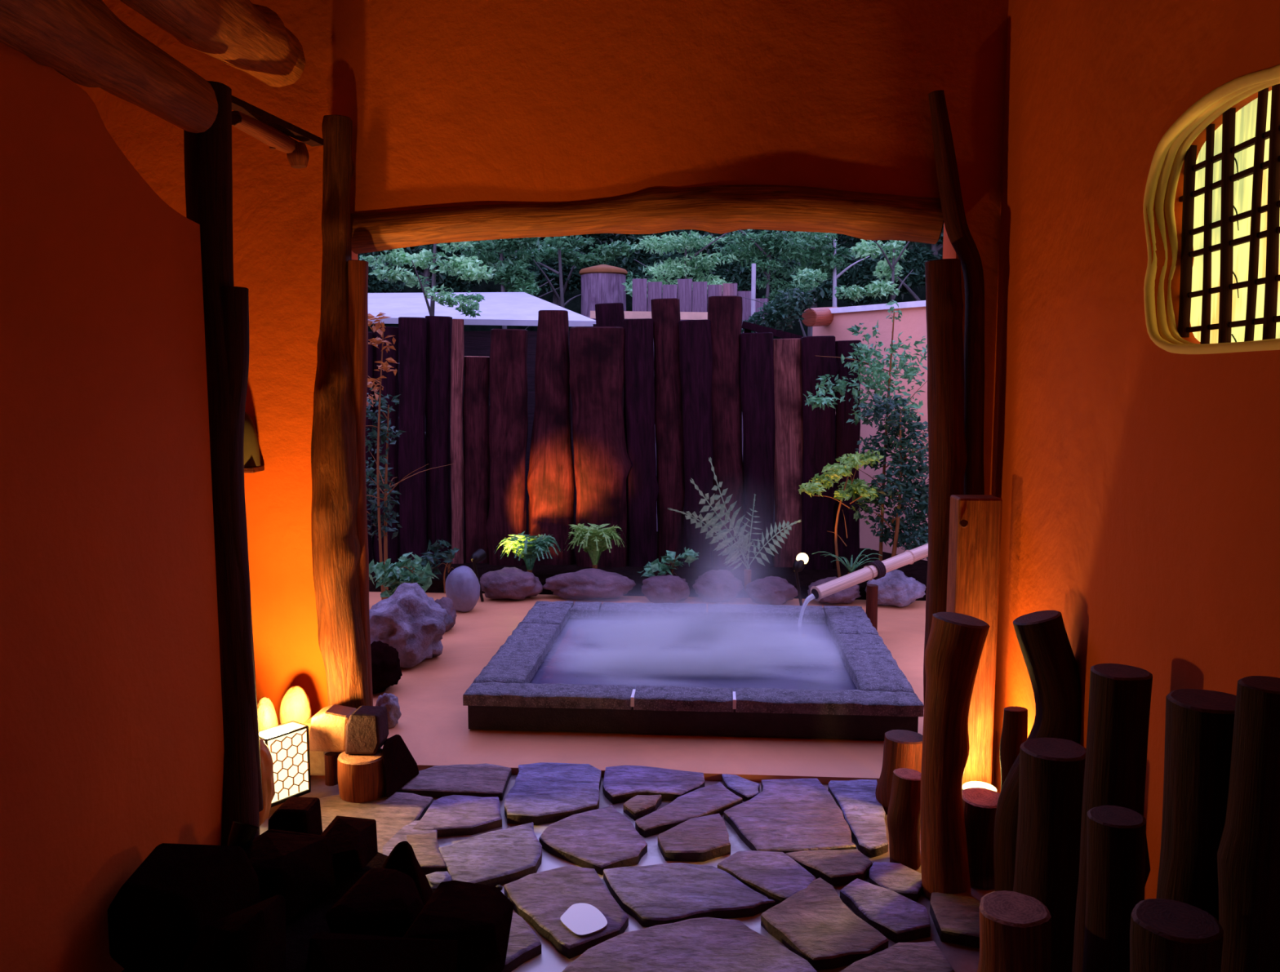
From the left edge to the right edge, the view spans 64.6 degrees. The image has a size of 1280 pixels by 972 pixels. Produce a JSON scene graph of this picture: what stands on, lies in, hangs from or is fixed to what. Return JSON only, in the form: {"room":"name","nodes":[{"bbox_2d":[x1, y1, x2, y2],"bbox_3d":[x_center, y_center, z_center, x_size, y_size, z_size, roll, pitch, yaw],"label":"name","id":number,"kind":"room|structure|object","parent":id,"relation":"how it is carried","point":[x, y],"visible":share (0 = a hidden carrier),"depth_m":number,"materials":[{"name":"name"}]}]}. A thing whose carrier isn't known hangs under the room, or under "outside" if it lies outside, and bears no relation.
{"room":"spa","nodes":[
{"label":"spa","id":0,"kind":"room"},
{"bbox_2d":[0,42,224,971],"bbox_3d":[-1.492,0.107,0.854,0.160,2.600,4.248,0,6,4],"label":"wall","id":1,"kind":"structure","parent":0,"point":[112,748],"depth_m":2.39,"materials":[{"name":"orange paint"}]},
{"bbox_2d":[120,0,306,87],"bbox_3d":[-1.242,-1.385,2.960,0.238,0.360,1.430,-1,6,-5],"label":"ceiling beam","id":2,"kind":"structure","parent":1,"relation":"attached to","point":[251,38],"depth_m":2.94,"materials":[{"name":"wood"}]},
{"bbox_2d":[51,0,1008,725],"bbox_3d":[-0.651,-0.485,3.940,3.911,3.100,0.220,0,6,4],"label":"wall","id":3,"kind":"structure","parent":0,"point":[448,103],"depth_m":3.71,"materials":[{"name":"orange paint"}]},
{"bbox_2d":[243,412,264,473],"bbox_3d":[-1.521,-0.171,3.874,0.132,0.233,0.100,0,6,4],"label":"wall ornament","id":4,"kind":"object","parent":3,"relation":"attached to","point":[251,455],"visible":0.4,"depth_m":3.85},
{"bbox_2d":[350,184,943,253],"bbox_3d":[-0.002,-0.999,3.770,2.215,0.243,0.177,0,6,4],"label":"lintel","id":5,"kind":"object","parent":3,"relation":"attached to","point":[715,209],"visible":0.91,"depth_m":3.70,"materials":[{"name":"wood"}]},
{"bbox_2d":[259,762,995,971],"bbox_3d":[-0.852,1.410,1.430,3.911,0.130,5.200,0,6,4],"label":"floor","id":6,"kind":"structure","parent":0,"point":[686,872],"depth_m":3.11,"materials":[{"name":"grey stone"}]},
{"bbox_2d":[258,738,275,826],"bbox_3d":[-1.278,0.987,3.372,0.117,0.325,0.078,0,6,4],"label":"driftwood","id":7,"kind":"object","parent":6,"relation":"on","point":[266,760],"visible":0.43,"depth_m":3.36,"materials":[{"name":"beige wood"}]},
{"bbox_2d":[257,697,278,731],"bbox_3d":[-1.381,0.939,3.738,0.100,0.330,0.102,0,6,4],"label":"rock","id":8,"kind":"object","parent":6,"relation":"on","point":[267,716],"visible":0.37,"depth_m":3.70,"materials":[{"name":"brown stone"}]},
{"bbox_2d":[258,720,311,807],"bbox_3d":[-1.273,0.986,3.594,0.095,0.248,0.175,5,8,36],"label":"lantern","id":9,"kind":"object","parent":6,"relation":"on","point":[288,743],"visible":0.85,"depth_m":3.58,"materials":[{"name":"white"}]},
{"bbox_2d":[302,717,328,776],"bbox_3d":[-1.222,0.984,3.832,0.111,0.204,0.100,0,6,4],"label":"block stone","id":10,"kind":"object","parent":6,"relation":"on","point":[317,759],"visible":0.22,"depth_m":3.79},
{"bbox_2d":[309,704,356,751],"bbox_3d":[-1.129,0.890,3.729,0.157,0.150,0.110,0,6,4],"label":"block stone","id":11,"kind":"object","parent":10,"relation":"on","point":[328,726],"visible":0.73,"depth_m":3.68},
{"bbox_2d":[324,751,337,786],"bbox_3d":[-1.136,1.041,3.731,0.050,0.115,0.052,0,6,4],"label":"stake","id":12,"kind":"object","parent":6,"relation":"on","point":[331,757],"visible":0.91,"depth_m":3.71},
{"bbox_2d":[311,114,373,756],"bbox_3d":[-1.130,-0.128,3.805,0.226,2.452,0.190,-6,8,-41],"label":"post","id":13,"kind":"object","parent":6,"relation":"on","point":[339,517],"visible":0.84,"depth_m":3.74,"materials":[{"name":"brown wood"}]},
{"bbox_2d":[337,748,386,803],"bbox_3d":[-0.996,1.037,3.639,0.176,0.151,0.177,0,6,4],"label":"stump","id":14,"kind":"object","parent":6,"relation":"on","point":[361,777],"visible":0.84,"depth_m":3.57,"materials":[{"name":"brown wood"}]},
{"bbox_2d":[345,706,388,754],"bbox_3d":[-0.986,0.881,3.657,0.132,0.149,0.110,0,6,4],"label":"block stone","id":15,"kind":"object","parent":14,"relation":"on","point":[366,727],"visible":0.98,"depth_m":3.60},
{"bbox_2d":[382,734,418,798],"bbox_3d":[-0.889,1.002,3.739,0.101,0.189,0.322,0,6,4],"label":"block stone","id":16,"kind":"object","parent":6,"relation":"on","point":[400,766],"visible":0.97,"depth_m":3.72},
{"bbox_2d":[495,884,502,891],"bbox_3d":[-0.419,1.190,2.997,0.023,0.019,0.020,0,6,4],"label":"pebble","id":17,"kind":"object","parent":6,"relation":"on","point":[500,887],"visible":0.62,"depth_m":2.99,"materials":[{"name":"stone"}]},
{"bbox_2d":[560,903,607,936],"bbox_3d":[-0.158,1.195,2.798,0.117,0.003,0.154,-4,8,-33],"label":"puddle","id":18,"kind":"object","parent":6,"relation":"on","point":[581,919],"visible":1,"depth_m":2.79,"materials":[{"name":"white liquid"}]},
{"bbox_2d":[875,729,922,814],"bbox_3d":[0.921,1.014,3.572,0.171,0.278,0.158,0,6,4],"label":"log","id":19,"kind":"object","parent":6,"relation":"on","point":[902,748],"visible":0.51,"depth_m":3.52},
{"bbox_2d":[886,768,920,870],"bbox_3d":[0.832,1.044,3.174,0.117,0.300,0.109,0,6,4],"label":"log","id":20,"kind":"object","parent":6,"relation":"on","point":[903,820],"visible":0.88,"depth_m":3.14,"materials":[{"name":"wood"}]},
{"bbox_2d":[923,258,966,703],"bbox_3d":[1.107,0.160,3.649,0.209,1.920,0.167,0,6,4],"label":"post","id":21,"kind":"object","parent":6,"relation":"on","point":[947,446],"visible":0.62,"depth_m":3.57,"materials":[{"name":"wood"}]},
{"bbox_2d":[920,612,990,900],"bbox_3d":[0.917,0.796,2.969,0.177,0.852,0.160,-2,7,-18],"label":"log","id":22,"kind":"object","parent":6,"relation":"on","point":[956,642],"visible":0.98,"depth_m":2.93,"materials":[{"name":"wood"}]},
{"bbox_2d":[928,89,984,494],"bbox_3d":[1.147,-0.139,3.661,0.278,2.501,0.084,1,6,13],"label":"slender trunk","id":23,"kind":"object","parent":6,"relation":"on","point":[959,235],"visible":0.59,"depth_m":3.56,"materials":[{"name":"wood"}]},
{"bbox_2d":[946,494,1002,786],"bbox_3d":[1.131,0.578,3.464,0.151,1.091,0.128,0,6,4],"label":"squared timber","id":24,"kind":"object","parent":6,"relation":"on","point":[975,520],"visible":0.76,"depth_m":3.39,"materials":[{"name":"brown wood"}]},
{"bbox_2d":[961,781,997,792],"bbox_3d":[1.118,1.066,3.343,0.110,0.150,0.112,0,6,4],"label":"uplight","id":25,"kind":"object","parent":6,"relation":"on","point":[974,784],"visible":0.14,"depth_m":3.35,"materials":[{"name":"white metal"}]},
{"bbox_2d":[961,787,999,888],"bbox_3d":[1.038,1.071,3.086,0.157,0.268,0.157,0,6,4],"label":"log","id":26,"kind":"object","parent":6,"relation":"on","point":[980,804],"visible":0.48,"depth_m":3.03,"materials":[{"name":"wood"}]},
{"bbox_2d":[999,706,1027,790],"bbox_3d":[1.138,0.936,3.105,0.086,0.524,0.056,0,6,4],"label":"log","id":27,"kind":"object","parent":6,"relation":"on","point":[1015,724],"visible":0.42,"depth_m":3.07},
{"bbox_2d":[977,890,1051,971],"bbox_3d":[0.798,1.100,2.182,0.160,0.411,0.151,4,7,32],"label":"log","id":28,"kind":"object","parent":6,"relation":"on","point":[1015,928],"visible":1,"depth_m":2.12,"materials":[{"name":"wood"}]},
{"bbox_2d":[993,610,1081,891],"bbox_3d":[1.123,0.775,2.865,0.241,0.850,0.178,-2,7,-19],"label":"log","id":29,"kind":"object","parent":6,"relation":"on","point":[1042,638],"visible":0.52,"depth_m":2.80,"materials":[{"name":"wood"}]},
{"bbox_2d":[1013,737,1085,971],"bbox_3d":[1.032,0.956,2.547,0.195,0.619,0.185,0,6,4],"label":"log","id":30,"kind":"object","parent":6,"relation":"on","point":[1052,770],"visible":0.59,"depth_m":2.47,"materials":[{"name":"wood"}]},
{"bbox_2d":[1071,663,1152,971],"bbox_3d":[1.068,0.847,2.283,0.151,0.884,0.138,4,8,34],"label":"log","id":31,"kind":"object","parent":6,"relation":"on","point":[1120,695],"visible":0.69,"depth_m":2.21,"materials":[{"name":"wood"}]},
{"bbox_2d":[1082,805,1146,971],"bbox_3d":[0.961,0.987,2.073,0.119,0.653,0.116,-2,7,-15],"label":"log","id":32,"kind":"object","parent":6,"relation":"on","point":[1117,835],"visible":0.88,"depth_m":2.02,"materials":[{"name":"wood"}]},
{"bbox_2d":[1129,898,1223,971],"bbox_3d":[0.894,1.033,1.731,0.147,0.636,0.161,0,6,4],"label":"log","id":33,"kind":"object","parent":6,"relation":"on","point":[1166,935],"visible":1,"depth_m":1.65,"materials":[{"name":"wood"}]},
{"bbox_2d":[1155,688,1235,921],"bbox_3d":[1.022,0.857,1.881,0.147,0.956,0.154,0,6,4],"label":"log","id":34,"kind":"object","parent":6,"relation":"on","point":[1199,723],"visible":0.62,"depth_m":1.80,"materials":[{"name":"wood"}]},
{"bbox_2d":[1217,675,1279,971],"bbox_3d":[1.045,0.836,1.729,0.126,1.026,0.112,4,8,34],"label":"log","id":35,"kind":"object","parent":6,"relation":"on","point":[1248,854],"visible":0.98,"depth_m":1.67,"materials":[{"name":"wood"}]},
{"bbox_3d":[-0.799,1.253,2.478,0.980,0.085,1.520,0,6,4],"label":"soil bed","id":36,"kind":"object","parent":6,"relation":"on","visible":0},
{"bbox_2d":[107,843,260,971],"bbox_3d":[-1.137,1.065,2.545,0.293,0.292,0.303,0,6,4],"label":"boulder","id":37,"kind":"object","parent":36,"relation":"on","point":[157,917],"visible":0.76,"depth_m":2.43,"materials":[{"name":"stone"}]},
{"bbox_2d":[183,80,263,845],"bbox_3d":[-1.242,0.011,3.012,0.167,2.346,0.219,0,6,4],"label":"post","id":38,"kind":"object","parent":36,"relation":"on","point":[208,173],"visible":0.83,"depth_m":3.00,"materials":[{"name":"wood"}]},
{"bbox_2d":[0,0,217,133],"bbox_3d":[-1.249,-0.990,2.291,0.216,0.233,1.181,-1,6,-5],"label":"ceiling beam","id":39,"kind":"structure","parent":38,"relation":"on","point":[85,42],"depth_m":2.28,"materials":[{"name":"wood"}]},
{"bbox_2d":[231,95,324,168],"bbox_3d":[-1.234,-1.169,3.287,0.147,0.172,0.670,2,7,17],"label":"wooden beam","id":40,"kind":"structure","parent":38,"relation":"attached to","point":[275,132],"depth_m":3.36,"materials":[{"name":"wood"}]},
{"bbox_2d":[267,797,322,835],"bbox_3d":[-1.107,1.083,3.249,0.143,0.136,0.120,0,6,4],"label":"boulder","id":41,"kind":"object","parent":36,"relation":"on","point":[297,815],"visible":0.62,"depth_m":3.19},
{"bbox_2d":[320,816,377,879],"bbox_3d":[-0.884,1.087,3.005,0.185,0.153,0.249,0,6,4],"label":"boulder","id":42,"kind":"object","parent":36,"relation":"on","point":[353,841],"visible":0.69,"depth_m":2.97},
{"bbox_2d":[324,867,424,937],"bbox_3d":[-0.688,1.128,2.657,0.233,0.168,0.263,0,6,4],"label":"boulder","id":43,"kind":"object","parent":36,"relation":"on","point":[383,902],"visible":0.68,"depth_m":2.58,"materials":[{"name":"stone"}]},
{"bbox_2d":[381,841,432,906],"bbox_3d":[-0.668,1.096,2.832,0.182,0.212,0.188,0,6,4],"label":"boulder","id":44,"kind":"object","parent":36,"relation":"on","point":[402,859],"visible":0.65,"depth_m":2.80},
{"bbox_2d":[403,880,513,971],"bbox_3d":[-0.449,1.131,2.545,0.247,0.187,0.314,0,6,4],"label":"boulder","id":45,"kind":"object","parent":36,"relation":"on","point":[478,917],"visible":0.8,"depth_m":2.46,"materials":[{"name":"stone"}]},
{"bbox_3d":[-1.343,1.027,3.912,0.103,0.102,0.130,0,6,4],"label":"block stone","id":46,"kind":"object","parent":6,"relation":"on","visible":0},
{"bbox_2d":[279,685,311,724],"bbox_3d":[-1.322,0.873,3.887,0.114,0.217,0.104,4,7,30],"label":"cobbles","id":47,"kind":"object","parent":46,"relation":"on","point":[295,706],"visible":0.65,"depth_m":3.85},
{"bbox_2d":[368,591,925,784],"bbox_3d":[0.403,0.956,5.528,6.400,0.100,3.390,0,6,4],"label":"terrace","id":48,"kind":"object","parent":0,"point":[433,724],"depth_m":4.21,"materials":[{"name":"sand"}]},
{"bbox_2d":[365,386,404,599],"bbox_3d":[-1.673,0.073,6.491,0.373,1.434,0.475,0,6,4],"label":"leafy shrub","id":49,"kind":"object","parent":48,"relation":"on","point":[384,434],"visible":0.76,"depth_m":6.42,"materials":[{"name":"green plant"}]},
{"bbox_2d":[370,640,402,694],"bbox_3d":[-1.251,0.859,4.853,0.203,0.228,0.295,0,6,4],"label":"rock","id":50,"kind":"object","parent":48,"relation":"on","point":[386,672],"visible":0.66,"depth_m":4.77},
{"bbox_2d":[375,693,401,728],"bbox_3d":[-1.086,0.960,4.364,0.116,0.146,0.103,0,6,4],"label":"rock","id":51,"kind":"object","parent":48,"relation":"on","point":[390,701],"visible":0.66,"depth_m":4.33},
{"bbox_2d":[368,552,438,598],"bbox_3d":[-1.378,0.631,5.978,0.423,0.445,0.450,0,6,4],"label":"leafy shrub","id":52,"kind":"object","parent":48,"relation":"on","point":[402,572],"visible":0.66,"depth_m":5.91,"materials":[{"name":"green plant"}]},
{"bbox_2d":[366,312,453,599],"bbox_3d":[-1.610,-0.123,6.271,0.800,1.872,0.670,0,6,4],"label":"shrub","id":53,"kind":"object","parent":48,"relation":"on","point":[376,341],"visible":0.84,"depth_m":6.18,"materials":[{"name":"orange plant"}]},
{"bbox_2d":[368,582,453,668],"bbox_3d":[-1.228,0.718,5.375,0.480,0.395,0.537,0,6,4],"label":"rock","id":54,"kind":"object","parent":48,"relation":"on","point":[410,621],"visible":0.79,"depth_m":5.20,"materials":[{"name":"stone"}]},
{"bbox_2d":[412,538,459,593],"bbox_3d":[-1.420,0.548,6.939,0.344,0.392,0.256,0,6,4],"label":"leafy shrub","id":55,"kind":"object","parent":48,"relation":"on","point":[428,557],"visible":0.86,"depth_m":6.94,"materials":[{"name":"green plant"}]},
{"bbox_2d":[434,596,456,631],"bbox_3d":[-1.172,0.754,5.973,0.177,0.192,0.287,0,6,4],"label":"rock","id":56,"kind":"object","parent":48,"relation":"on","point":[446,603],"visible":0.38,"depth_m":5.94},
{"bbox_2d":[444,565,479,612],"bbox_3d":[-1.133,0.651,6.462,0.226,0.289,0.200,0,6,4],"label":"egg stone","id":57,"kind":"object","parent":48,"relation":"on","point":[462,586],"visible":0.94,"depth_m":6.39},
{"bbox_2d":[471,548,486,601],"bbox_3d":[-1.071,0.595,6.684,0.080,0.357,0.110,4,7,31],"label":"spotlight","id":58,"kind":"object","parent":48,"relation":"on","point":[479,555],"visible":0.98,"depth_m":6.65,"materials":[{"name":"black metal"}]},
{"bbox_2d":[480,567,542,599],"bbox_3d":[-0.866,0.654,6.809,0.429,0.206,0.276,0,6,4],"label":"rock","id":59,"kind":"object","parent":48,"relation":"on","point":[506,583],"visible":0.99,"depth_m":6.73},
{"bbox_2d":[542,568,635,599],"bbox_3d":[-0.342,0.658,6.822,0.637,0.196,0.266,0,6,4],"label":"rock","id":60,"kind":"object","parent":48,"relation":"on","point":[592,583],"visible":1,"depth_m":6.74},
{"bbox_2d":[641,574,689,603],"bbox_3d":[0.171,0.678,6.744,0.323,0.174,0.286,0,6,4],"label":"rock","id":61,"kind":"object","parent":48,"relation":"on","point":[663,588],"visible":0.99,"depth_m":6.65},
{"bbox_2d":[638,546,700,577],"bbox_3d":[0.192,0.577,6.844,0.430,0.357,0.305,0,6,4],"label":"plant","id":62,"kind":"object","parent":48,"relation":"on","point":[655,566],"visible":0.82,"depth_m":6.80,"materials":[{"name":"green plant"}]},
{"bbox_2d":[462,600,924,740],"bbox_3d":[0.271,0.863,5.091,1.915,0.169,1.800,0,6,4],"label":"hot tub","id":63,"kind":"object","parent":48,"relation":"on","point":[502,697],"visible":1,"depth_m":4.28,"materials":[{"name":"stone"}]},
{"bbox_2d":[529,618,857,691],"bbox_3d":[0.271,0.897,5.090,1.487,0.100,1.400,0,6,4],"label":"water","id":64,"kind":"object","parent":63,"relation":"in","point":[610,652],"visible":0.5,"depth_m":5.07,"materials":[{"name":"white liquid"}]},
{"bbox_2d":[692,569,743,602],"bbox_3d":[0.522,0.662,6.764,0.344,0.201,0.279,0,6,4],"label":"rock","id":65,"kind":"object","parent":48,"relation":"on","point":[720,585],"visible":1,"depth_m":6.68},
{"bbox_2d":[746,576,798,605],"bbox_3d":[0.870,0.687,6.692,0.332,0.167,0.270,-1,6,-13],"label":"rock","id":66,"kind":"object","parent":48,"relation":"on","point":[770,590],"visible":1,"depth_m":6.60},
{"bbox_2d":[792,552,808,605],"bbox_3d":[1.033,0.608,6.532,0.101,0.365,0.100,0,6,4],"label":"spotlight","id":67,"kind":"object","parent":48,"relation":"on","point":[802,559],"visible":0.94,"depth_m":6.49,"materials":[{"name":"black metal"}]},
{"bbox_2d":[807,576,861,604],"bbox_3d":[1.283,0.687,6.705,0.355,0.164,0.266,0,6,4],"label":"rock","id":68,"kind":"object","parent":48,"relation":"on","point":[848,595],"visible":0.56,"depth_m":6.62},
{"bbox_2d":[812,548,882,574],"bbox_3d":[1.358,0.569,6.677,0.462,0.287,0.370,0,6,4],"label":"spiky plant","id":69,"kind":"object","parent":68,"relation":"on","point":[851,567],"visible":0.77,"depth_m":6.66,"materials":[{"name":"green plant"}]},
{"bbox_2d":[798,448,887,577],"bbox_3d":[1.331,0.262,6.713,0.596,1.013,0.469,0,6,4],"label":"leafy shrub","id":70,"kind":"object","parent":48,"relation":"on","point":[836,471],"visible":0.99,"depth_m":6.67,"materials":[{"name":"green plant"}]},
{"bbox_2d":[802,300,928,561],"bbox_3d":[1.588,-0.262,6.893,0.965,2.013,0.803,0,6,4],"label":"tree","id":71,"kind":"object","parent":48,"relation":"on","point":[909,373],"visible":0.86,"depth_m":6.89,"materials":[{"name":"green plant"}]},
{"bbox_2d":[810,543,928,631],"bbox_3d":[1.477,0.576,5.970,1.191,0.550,0.123,-4,7,-30],"label":"spout","id":72,"kind":"object","parent":48,"relation":"on","point":[876,570],"visible":0.82,"depth_m":5.88,"materials":[{"name":"wood"}]},
{"bbox_2d":[797,593,815,626],"bbox_3d":[0.930,0.693,5.660,0.098,0.185,0.032,-1,6,-12],"label":"water stream","id":73,"kind":"object","parent":72,"relation":"attached to","point":[811,597],"visible":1,"depth_m":5.65,"materials":[{"name":"white"}]},
{"bbox_2d":[848,390,928,560],"bbox_3d":[1.743,0.059,6.783,0.693,1.401,0.528,0,6,4],"label":"leafy shrub","id":74,"kind":"object","parent":48,"relation":"on","point":[921,495],"visible":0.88,"depth_m":6.71,"materials":[{"name":"green plant"}]},
{"bbox_2d":[865,569,925,607],"bbox_3d":[1.677,0.664,6.628,0.388,0.227,0.274,0,6,4],"label":"rock","id":75,"kind":"object","parent":48,"relation":"on","point":[895,588],"visible":0.79,"depth_m":6.53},
{"bbox_2d":[666,457,801,591],"bbox_3d":[0.617,0.259,6.626,0.891,0.914,0.277,0,6,4],"label":"fern","id":76,"kind":"object","parent":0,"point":[733,556],"visible":0.98,"depth_m":6.70,"materials":[{"name":"plant"}]},
{"bbox_2d":[990,0,1279,900],"bbox_3d":[1.216,-0.184,1.210,0.220,3.100,5.420,0,6,4],"label":"wall","id":77,"kind":"structure","parent":0,"point":[1137,481],"depth_m":2.54,"materials":[{"name":"orange paint"}]},
{"bbox_2d":[1142,64,1279,354],"bbox_3d":[1.211,-0.521,1.934,0.113,0.599,0.993,0,6,4],"label":"window","id":78,"kind":"structure","parent":77,"relation":"in","point":[1229,296],"depth_m":2.16,"materials":[{"name":"paint"}]},
{"label":"outside","id":79,"kind":"structure","parent":0,"visible":0},
{"bbox_3d":[0.968,0.189,13.063,34.000,0.100,22.000,0,6,4],"label":"ground","id":80,"kind":"structure","parent":79,"visible":0},
{"bbox_2d":[357,253,388,293],"bbox_3d":[-4.569,-1.976,13.619,2.407,3.961,1.304,-1,6,-10],"label":"tree","id":81,"kind":"object","parent":80,"relation":"on","point":[371,284],"visible":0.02,"depth_m":13.26,"materials":[{"name":"green plant"}]},
{"bbox_2d":[357,242,506,293],"bbox_3d":[-2.689,-1.960,13.441,2.416,3.965,1.016,2,7,19],"label":"tree","id":82,"kind":"object","parent":80,"relation":"on","point":[458,286],"visible":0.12,"depth_m":13.27,"materials":[{"name":"green plant"}]},
{"bbox_2d":[367,292,595,542],"bbox_3d":[-2.548,-0.784,9.992,4.522,2.369,2.000,0,6,4],"label":"building","id":83,"kind":"structure","parent":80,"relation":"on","point":[498,308],"depth_m":9.05,"materials":[{"name":"white"}]},
{"bbox_2d":[454,237,564,329],"bbox_3d":[-1.505,-1.394,11.835,1.198,3.189,1.147,0,6,4],"label":"tree","id":84,"kind":"object","parent":80,"relation":"on","point":[506,271],"visible":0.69,"depth_m":11.45,"materials":[{"name":"green plant"}]},
{"bbox_2d":[476,233,643,306],"bbox_3d":[-1.086,-1.860,13.309,2.382,3.794,0.883,2,6,14],"label":"tree","id":85,"kind":"object","parent":80,"relation":"on","point":[571,279],"visible":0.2,"depth_m":13.00,"materials":[{"name":"green plant"}]},
{"bbox_2d":[526,235,639,307],"bbox_3d":[-0.826,-1.372,11.991,1.476,3.113,1.083,-3,7,-25],"label":"tree","id":86,"kind":"object","parent":80,"relation":"on","point":[564,242],"visible":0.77,"depth_m":11.81,"materials":[{"name":"green plant"}]},
{"bbox_2d":[578,264,627,319],"bbox_3d":[-0.415,-1.145,11.607,0.552,2.731,0.549,0,6,4],"label":"water tank","id":87,"kind":"object","parent":80,"relation":"on","point":[601,283],"visible":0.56,"depth_m":11.27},
{"bbox_2d":[368,543,927,600],"bbox_3d":[0.562,0.666,7.648,6.400,0.160,1.550,0,6,4],"label":"garden bed","id":88,"kind":"object","parent":80,"relation":"on","point":[917,571],"depth_m":7.27,"materials":[{"name":"soil"}]},
{"bbox_2d":[359,241,496,419],"bbox_3d":[-1.782,-0.754,8.414,1.233,2.662,0.850,2,7,19],"label":"tree","id":89,"kind":"object","parent":88,"relation":"on","point":[460,265],"visible":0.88,"depth_m":8.29,"materials":[{"name":"green plant"}]},
{"bbox_2d":[494,531,561,573],"bbox_3d":[-0.779,0.493,7.082,0.477,0.350,0.488,0,6,4],"label":"fern","id":90,"kind":"object","parent":88,"relation":"on","point":[526,547],"visible":0.99,"depth_m":6.99,"materials":[{"name":"green plant"}]},
{"bbox_2d":[567,523,626,568],"bbox_3d":[-0.327,0.472,7.040,0.429,0.400,0.374,5,8,37],"label":"fern","id":91,"kind":"object","parent":88,"relation":"on","point":[595,539],"visible":1,"depth_m":6.97,"materials":[{"name":"green plant"}]},
{"bbox_2d":[365,295,861,569],"bbox_3d":[-0.657,-0.357,7.575,4.587,2.077,0.347,0,6,4],"label":"fence","id":92,"kind":"object","parent":88,"relation":"on","point":[694,387],"visible":0.61,"depth_m":7.44,"materials":[{"name":"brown wood"}]},
{"bbox_2d":[590,311,707,326],"bbox_3d":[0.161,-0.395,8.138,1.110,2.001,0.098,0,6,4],"label":"fence rail","id":93,"kind":"object","parent":92,"relation":"attached to","point":[628,314],"visible":0.17,"depth_m":7.99,"materials":[{"name":"beige wood"}]},
{"bbox_2d":[742,320,802,525],"bbox_3d":[0.991,-0.297,7.722,0.455,1.897,0.120,0,6,4],"label":"board","id":94,"kind":"object","parent":88,"relation":"on","point":[748,326],"visible":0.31,"depth_m":7.57,"materials":[{"name":"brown wood"}]},
{"bbox_2d":[741,287,815,538],"bbox_3d":[1.161,-0.525,8.422,0.730,2.203,0.673,1,6,12],"label":"bush","id":95,"kind":"object","parent":88,"relation":"on","point":[781,303],"visible":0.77,"depth_m":8.19,"materials":[{"name":"green plant"}]},
{"bbox_2d":[812,306,928,560],"bbox_3d":[2.071,-0.389,8.058,0.200,2.006,1.912,-4,7,-31],"label":"wall","id":96,"kind":"structure","parent":88,"relation":"on","point":[913,322],"depth_m":8.02,"materials":[{"name":"paint"}]},
{"bbox_2d":[801,306,839,326],"bbox_3d":[1.647,-1.456,8.749,0.259,0.193,0.960,3,7,25],"label":"log beam","id":97,"kind":"structure","parent":96,"relation":"attached to","point":[814,317],"depth_m":8.38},
{"bbox_2d":[828,300,925,313],"bbox_3d":[2.071,-1.408,7.945,0.260,0.045,1.912,-4,7,-31],"label":"coping","id":98,"kind":"object","parent":96,"relation":"on","point":[921,303],"depth_m":8.02},
{"bbox_2d":[621,229,739,297],"bbox_3d":[0.467,-1.196,10.580,1.297,3.066,0.758,-1,6,-8],"label":"conifer","id":99,"kind":"object","parent":80,"relation":"on","point":[693,240],"visible":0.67,"depth_m":10.35,"materials":[{"name":"green plant"}]},
{"bbox_2d":[600,229,777,303],"bbox_3d":[0.613,-1.918,13.060,2.359,3.969,1.046,0,6,4],"label":"tree","id":100,"kind":"object","parent":80,"relation":"on","point":[734,273],"visible":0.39,"depth_m":12.89,"materials":[{"name":"green plant"}]},
{"bbox_2d":[632,278,767,531],"bbox_3d":[0.557,-0.748,9.571,1.256,2.388,0.050,0,6,4],"label":"fence","id":101,"kind":"object","parent":80,"relation":"on","point":[692,295],"visible":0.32,"depth_m":9.45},
{"bbox_2d":[751,263,755,315],"bbox_3d":[1.020,-0.758,9.223,0.044,2.488,0.045,0,6,4],"label":"pole","id":102,"kind":"object","parent":80,"relation":"on","point":[753,265],"visible":0.29,"depth_m":9.10,"materials":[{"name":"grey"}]},
{"bbox_2d":[712,229,838,306],"bbox_3d":[1.433,-1.208,10.701,1.281,3.064,0.986,-2,7,-22],"label":"tree","id":103,"kind":"object","parent":80,"relation":"on","point":[784,243],"visible":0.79,"depth_m":10.58,"materials":[{"name":"green plant"}]},
{"bbox_2d":[718,229,908,336],"bbox_3d":[2.247,-1.870,13.154,2.378,3.847,1.242,2,7,17],"label":"tree","id":104,"kind":"object","parent":80,"relation":"on","point":[820,292],"visible":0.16,"depth_m":12.80,"materials":[{"name":"green plant"}]},
{"bbox_2d":[777,231,869,306],"bbox_3d":[2.174,-1.396,11.131,1.196,3.346,0.918,5,8,38],"label":"tree","id":105,"kind":"object","parent":80,"relation":"on","point":[831,259],"visible":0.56,"depth_m":11.02,"materials":[{"name":"green plant"}]},
{"bbox_2d":[790,239,913,302],"bbox_3d":[2.192,-0.938,9.358,1.613,2.820,0.645,0,6,4],"label":"tree","id":106,"kind":"object","parent":80,"relation":"on","point":[863,247],"visible":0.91,"depth_m":9.30,"materials":[{"name":"green plant"}]},
{"bbox_2d":[837,226,943,306],"bbox_3d":[3.602,-1.853,12.855,2.434,3.881,0.940,0,6,4],"label":"tree","id":107,"kind":"object","parent":80,"relation":"on","point":[915,259],"visible":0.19,"depth_m":12.73,"materials":[{"name":"green plant"}]},
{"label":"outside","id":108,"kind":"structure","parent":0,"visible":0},
{"bbox_2d":[368,229,942,338],"bbox_3d":[1.428,-2.966,18.902,28.000,4.952,10.279,0,6,4],"label":"hillside","id":109,"kind":"structure","parent":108,"point":[575,304],"depth_m":15.59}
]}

